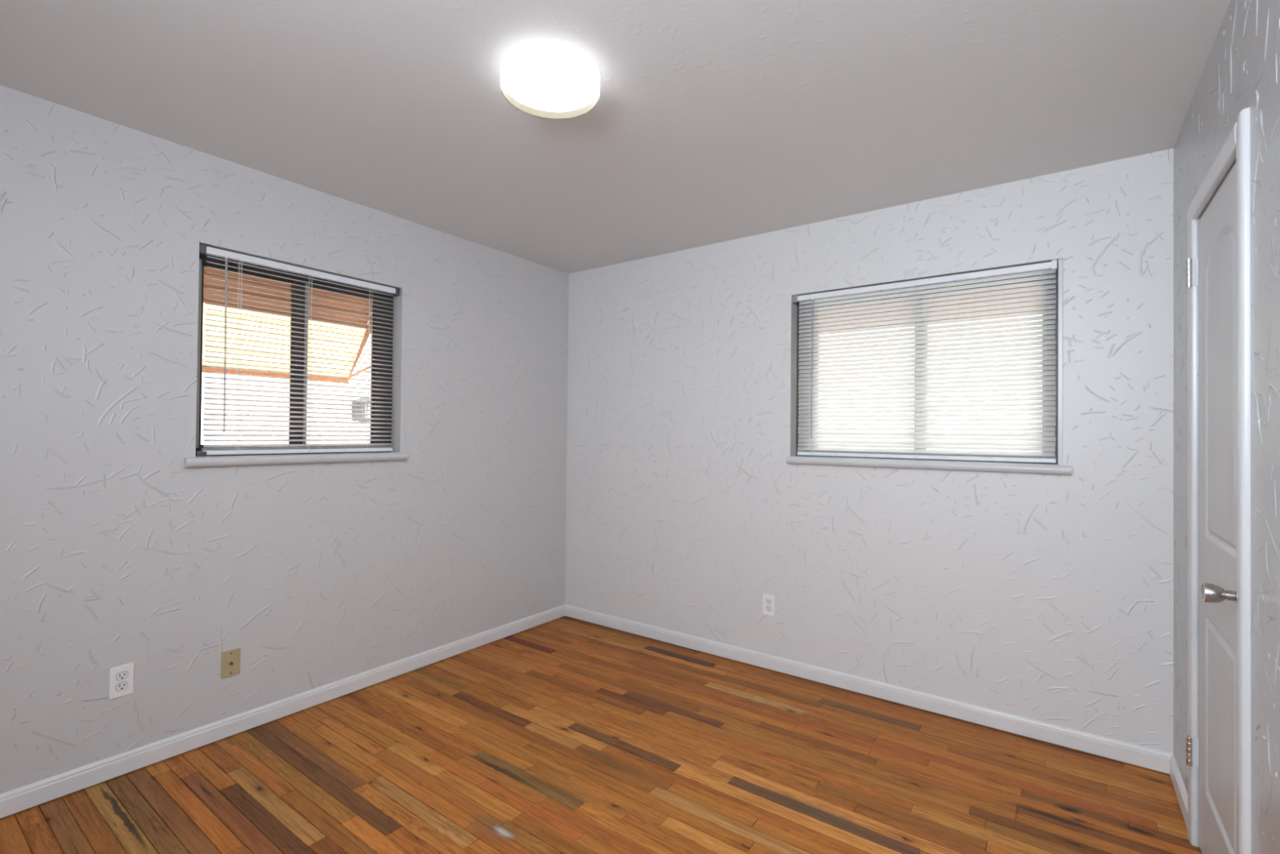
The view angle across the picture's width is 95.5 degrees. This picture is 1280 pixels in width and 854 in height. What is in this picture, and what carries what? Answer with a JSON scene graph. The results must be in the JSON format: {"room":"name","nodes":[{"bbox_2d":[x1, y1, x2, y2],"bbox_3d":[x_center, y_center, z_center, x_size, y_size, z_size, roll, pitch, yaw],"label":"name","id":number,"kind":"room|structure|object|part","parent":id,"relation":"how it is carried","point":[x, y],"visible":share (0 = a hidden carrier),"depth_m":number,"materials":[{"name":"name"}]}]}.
{"room":"empty bedroom","nodes":[
{"label":"empty bedroom","id":0,"kind":"room"},
{"bbox_2d":[0,84,568,813],"bbox_3d":[-1.649,0.096,2.734,0.160,2.440,3.940,0,-1,36],"label":"wall","id":1,"kind":"structure","parent":0,"point":[114,552],"depth_m":2.38,"materials":[{"name":"white paint"}]},
{"bbox_2d":[109,662,133,699],"bbox_3d":[-1.945,0.953,2.184,0.008,0.115,0.070,0,-1,36],"label":"duplex outlet","id":2,"kind":"object","parent":1,"relation":"attached to","point":[122,677],"visible":1,"depth_m":2.18,"materials":[{"name":"white plastic"}]},
{"bbox_2d":[115,681,128,690],"bbox_3d":[-1.944,0.973,2.183,0.002,0.028,0.034,0,-1,36],"label":"receptacle","id":3,"kind":"object","parent":2,"relation":"attached to","point":[120,686],"depth_m":2.18,"materials":[{"name":"white plastic"}]},
{"bbox_2d":[115,671,128,679],"bbox_3d":[-1.943,0.934,2.183,0.002,0.028,0.034,0,-1,36],"label":"receptacle","id":4,"kind":"object","parent":2,"relation":"attached to","point":[120,675],"depth_m":2.18,"materials":[{"name":"white plastic"}]},
{"bbox_2d":[221,647,240,678],"bbox_3d":[-1.735,1.003,2.469,0.015,0.111,0.070,0,-1,36],"label":"cable wall plate","id":5,"kind":"object","parent":1,"relation":"attached to","point":[230,660],"visible":1,"depth_m":2.47,"materials":[{"name":"beige plastic"}]},
{"bbox_2d":[0,604,564,817],"bbox_3d":[-1.590,1.273,2.671,0.013,0.076,3.620,0,-1,36],"label":"baseboard","id":6,"kind":"structure","parent":1,"relation":"attached to","point":[11,802],"depth_m":2.47,"materials":[{"name":"white paint"}]},
{"bbox_2d":[202,267,371,382],"bbox_3d":[-1.919,-0.644,2.934,0.501,0.740,1.181,0,-1,36],"label":"awning","id":7,"kind":"object","parent":1,"relation":"attached to","point":[206,285],"visible":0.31,"depth_m":3.08,"materials":[{"name":"orange fabric"}]},
{"bbox_3d":[-1.578,-0.351,3.401,0.493,0.116,0.016,0,-1,36],"label":"arm","id":8,"kind":"part","parent":7,"relation":"part of"},
{"bbox_2d":[183,254,408,467],"bbox_3d":[-1.583,-0.291,2.764,0.160,0.920,0.970,0,-1,36],"label":"window","id":9,"kind":"structure","parent":1,"relation":"in","point":[210,460],"depth_m":2.78,"materials":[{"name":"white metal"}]},
{"bbox_3d":[-1.746,-0.300,2.643,0.012,0.783,0.430,0,-1,36],"label":"sash","id":10,"kind":"part","parent":9,"relation":"part of","materials":[{"name":"brown metal"}]},
{"bbox_3d":[-1.571,0.149,2.747,0.119,0.041,0.970,0,-1,36],"label":"sill","id":11,"kind":"part","parent":9,"relation":"part of","materials":[{"name":"paint"}]},
{"bbox_2d":[195,243,399,456],"bbox_3d":[-1.565,-0.311,2.754,0.050,0.878,0.895,0,-1,36],"label":"window blind","id":12,"kind":"object","parent":9,"relation":"attached to","point":[203,249],"visible":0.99,"depth_m":2.69,"materials":[{"name":"white plastic"}]},
{"bbox_3d":[-1.740,-0.308,2.523,0.013,0.826,0.026,1,-1,-24],"label":"ladder cord","id":13,"kind":"part","parent":12,"relation":"part of","materials":[{"name":"white fabric"}]},
{"bbox_3d":[-1.571,0.113,2.757,0.024,0.019,0.844,0,-1,36],"label":"rail","id":14,"kind":"part","parent":12,"relation":"part of","materials":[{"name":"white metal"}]},
{"bbox_3d":[-1.562,-0.730,2.765,0.030,0.029,0.848,0,-1,36],"label":"head rail","id":15,"kind":"part","parent":12,"relation":"part of","materials":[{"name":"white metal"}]},
{"bbox_3d":[-1.568,-0.304,2.759,0.013,0.826,0.026,1,-1,-24],"label":"ladder cord","id":16,"kind":"part","parent":12,"relation":"part of","materials":[{"name":"white fabric"}]},
{"bbox_3d":[-1.393,-0.299,3.001,0.013,0.826,0.026,1,-1,-24],"label":"ladder cord","id":17,"kind":"part","parent":12,"relation":"part of","materials":[{"name":"white fabric"}]},
{"bbox_3d":[-1.532,-0.295,2.917,0.011,0.783,0.412,0,-1,36],"label":"sash","id":18,"kind":"part","parent":9,"relation":"part of","materials":[{"name":"brown metal"}]},
{"bbox_2d":[0,615,1201,853],"bbox_3d":[-0.288,1.325,1.726,3.432,0.012,3.820,0,-1,36],"label":"floor","id":19,"kind":"structure","parent":0,"point":[563,735],"depth_m":2.19,"materials":[{"name":"brown wood"}]},
{"bbox_2d":[0,0,1231,273],"bbox_3d":[-0.287,-1.171,1.770,3.492,0.100,3.940,0,-1,36],"label":"ceiling","id":20,"kind":"structure","parent":0,"point":[712,122],"depth_m":1.96,"materials":[{"name":"white paint"}]},
{"bbox_2d":[500,40,599,119],"bbox_3d":[-0.282,-1.087,1.839,0.310,0.065,0.310,0,-1,36],"label":"ceiling light","id":21,"kind":"object","parent":20,"relation":"attached to","point":[544,79],"visible":1,"depth_m":1.81,"materials":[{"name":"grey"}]},
{"bbox_2d":[502,62,598,111],"bbox_3d":[-0.282,-1.078,1.839,0.301,0.002,0.301,1,-1,-26],"label":"diffuser","id":22,"kind":"object","parent":21,"relation":"attached to","point":[537,86],"depth_m":1.84,"materials":[{"name":"white glass"}]},
{"bbox_2d":[564,148,1173,772],"bbox_3d":[0.826,0.127,3.275,3.212,2.440,0.160,0,-1,36],"label":"wall","id":23,"kind":"structure","parent":0,"point":[1049,598],"depth_m":2.84,"materials":[{"name":"white paint"}]},
{"bbox_2d":[762,593,774,616],"bbox_3d":[0.715,0.989,3.235,0.070,0.115,0.008,0,-1,36],"label":"duplex outlet","id":24,"kind":"object","parent":23,"relation":"attached to","point":[768,600],"visible":1,"depth_m":3.23,"materials":[{"name":"white plastic"}]},
{"bbox_2d":[765,605,771,611],"bbox_3d":[0.713,1.009,3.233,0.034,0.028,0.002,0,-1,36],"label":"receptacle","id":25,"kind":"object","parent":24,"relation":"attached to","point":[768,608],"depth_m":3.23,"materials":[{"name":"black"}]},
{"bbox_2d":[765,598,771,604],"bbox_3d":[0.714,0.970,3.233,0.034,0.028,0.002,0,-1,36],"label":"receptacle","id":26,"kind":"object","parent":24,"relation":"attached to","point":[768,601],"depth_m":3.23,"materials":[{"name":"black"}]},
{"bbox_2d":[564,604,1173,773],"bbox_3d":[0.763,1.302,3.192,3.212,0.076,0.013,0,-1,36],"label":"baseboard","id":27,"kind":"structure","parent":23,"relation":"attached to","point":[1145,757],"depth_m":2.80,"materials":[{"name":"white paint"}]},
{"bbox_2d":[786,258,1071,475],"bbox_3d":[1.348,-0.260,2.860,1.242,0.922,0.160,0,-1,36],"label":"window","id":28,"kind":"structure","parent":23,"relation":"in","point":[904,463],"depth_m":2.66,"materials":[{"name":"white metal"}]},
{"bbox_3d":[1.198,-0.266,3.044,0.556,0.786,0.012,0,-1,36],"label":"sash","id":29,"kind":"part","parent":28,"relation":"part of","materials":[{"name":"brown metal"}]},
{"bbox_2d":[792,259,1057,462],"bbox_3d":[1.317,-0.283,2.852,1.182,0.875,0.044,0,-1,36],"label":"window blind","id":30,"kind":"object","parent":28,"relation":"attached to","point":[1011,432],"visible":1,"depth_m":2.79,"materials":[{"name":"white plastic"}]},
{"bbox_3d":[0.934,-0.274,3.136,0.026,0.829,0.013,1,-1,-24],"label":"ladder cord","id":31,"kind":"part","parent":30,"relation":"part of","materials":[{"name":"white fabric"}]},
{"bbox_3d":[1.347,-0.273,2.837,0.026,0.829,0.013,1,-1,-24],"label":"ladder cord","id":32,"kind":"part","parent":30,"relation":"part of","materials":[{"name":"white fabric"}]},
{"bbox_3d":[1.336,-0.701,2.852,1.152,0.029,0.030,0,-1,36],"label":"head rail","id":33,"kind":"part","parent":30,"relation":"part of","materials":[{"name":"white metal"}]},
{"bbox_3d":[1.328,0.145,2.843,1.148,0.019,0.024,0,-1,36],"label":"rail","id":34,"kind":"part","parent":30,"relation":"part of","materials":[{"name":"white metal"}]},
{"bbox_3d":[1.760,-0.272,2.538,0.026,0.829,0.013,1,-1,-24],"label":"ladder cord","id":35,"kind":"part","parent":30,"relation":"part of","materials":[{"name":"white fabric"}]},
{"bbox_3d":[1.332,0.181,2.838,1.242,0.041,0.119,0,-1,36],"label":"sill","id":36,"kind":"part","parent":28,"relation":"part of","materials":[{"name":"paint"}]},
{"bbox_3d":[1.588,-0.265,2.746,0.536,0.786,0.011,0,-1,36],"label":"sash","id":37,"kind":"part","parent":28,"relation":"part of","materials":[{"name":"brown metal"}]},
{"bbox_2d":[818,284,1042,385],"bbox_3d":[1.552,-0.623,3.178,1.716,0.702,0.501,0,-1,36],"label":"awning","id":38,"kind":"object","parent":23,"relation":"attached to","point":[1037,285],"visible":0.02,"depth_m":3.21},
{"bbox_2d":[1173,0,1279,853],"bbox_3d":[1.111,0.103,0.832,0.123,2.440,3.780,0,-1,36],"label":"wall","id":39,"kind":"structure","parent":0,"point":[1242,70],"depth_m":1.33,"materials":[{"name":"grey paint"}]},
{"bbox_2d":[1169,753,1187,829],"bbox_3d":[1.000,1.278,0.793,0.013,0.076,3.620,0,-1,36],"label":"baseboard","id":40,"kind":"structure","parent":39,"relation":"attached to","point":[1181,793],"depth_m":2.08,"materials":[{"name":"white paint"}]},
{"bbox_2d":[1187,218,1197,846],"bbox_3d":[1.801,0.335,1.898,0.016,2.014,0.057,0,-1,36],"label":"trim","id":41,"kind":"structure","parent":39,"relation":"attached to","point":[1192,224],"depth_m":1.88,"materials":[{"name":"white paint"}]},
{"bbox_2d":[1186,162,1236,853],"bbox_3d":[1.655,0.281,1.600,0.222,2.112,0.798,0,-1,36],"label":"door","id":42,"kind":"structure","parent":39,"relation":"in","point":[1217,224],"depth_m":1.64,"materials":[{"name":"paint"}]},
{"bbox_3d":[1.448,0.418,1.456,0.056,0.049,0.049,0,-1,36],"label":"knob","id":43,"kind":"part","parent":42,"relation":"part of","materials":[{"name":"silver metal"}]},
{"bbox_2d":[1186,122,1236,222],"bbox_3d":[1.636,-0.705,1.667,0.016,0.057,0.655,0,-1,36],"label":"trim","id":44,"kind":"structure","parent":39,"relation":"attached to","point":[1227,153],"depth_m":1.60,"materials":[{"name":"white paint"}]},
{"bbox_2d":[1235,107,1250,853],"bbox_3d":[1.417,0.295,1.368,0.016,2.074,0.057,0,-1,36],"label":"trim","id":45,"kind":"structure","parent":39,"relation":"attached to","point":[1242,285],"depth_m":1.35,"materials":[{"name":"white paint"}]},
{"bbox_3d":[-0.538,1.743,4.135,28.000,0.100,28.000,0,-1,36],"label":"ground","id":46,"kind":"structure","parent":0,"visible":0},
{"bbox_2d":[200,314,371,444],"bbox_3d":[-4.262,0.002,6.064,0.300,3.350,7.700,0,-1,36],"label":"wall","id":47,"kind":"structure","parent":46,"relation":"on","point":[211,375],"depth_m":6.25,"materials":[{"name":"paint"}]},
{"bbox_2d":[351,397,370,422],"bbox_3d":[-3.284,-0.209,6.927,0.268,0.310,0.257,0,-1,36],"label":"wall lantern","id":48,"kind":"object","parent":47,"relation":"attached to","point":[360,398],"visible":0.44,"depth_m":6.91,"materials":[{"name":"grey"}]},
{"bbox_3d":[-3.387,-0.195,7.002,0.015,0.240,0.160,0,-1,36],"label":"plate","id":49,"kind":"part","parent":48,"relation":"part of","materials":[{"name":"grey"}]}
]}

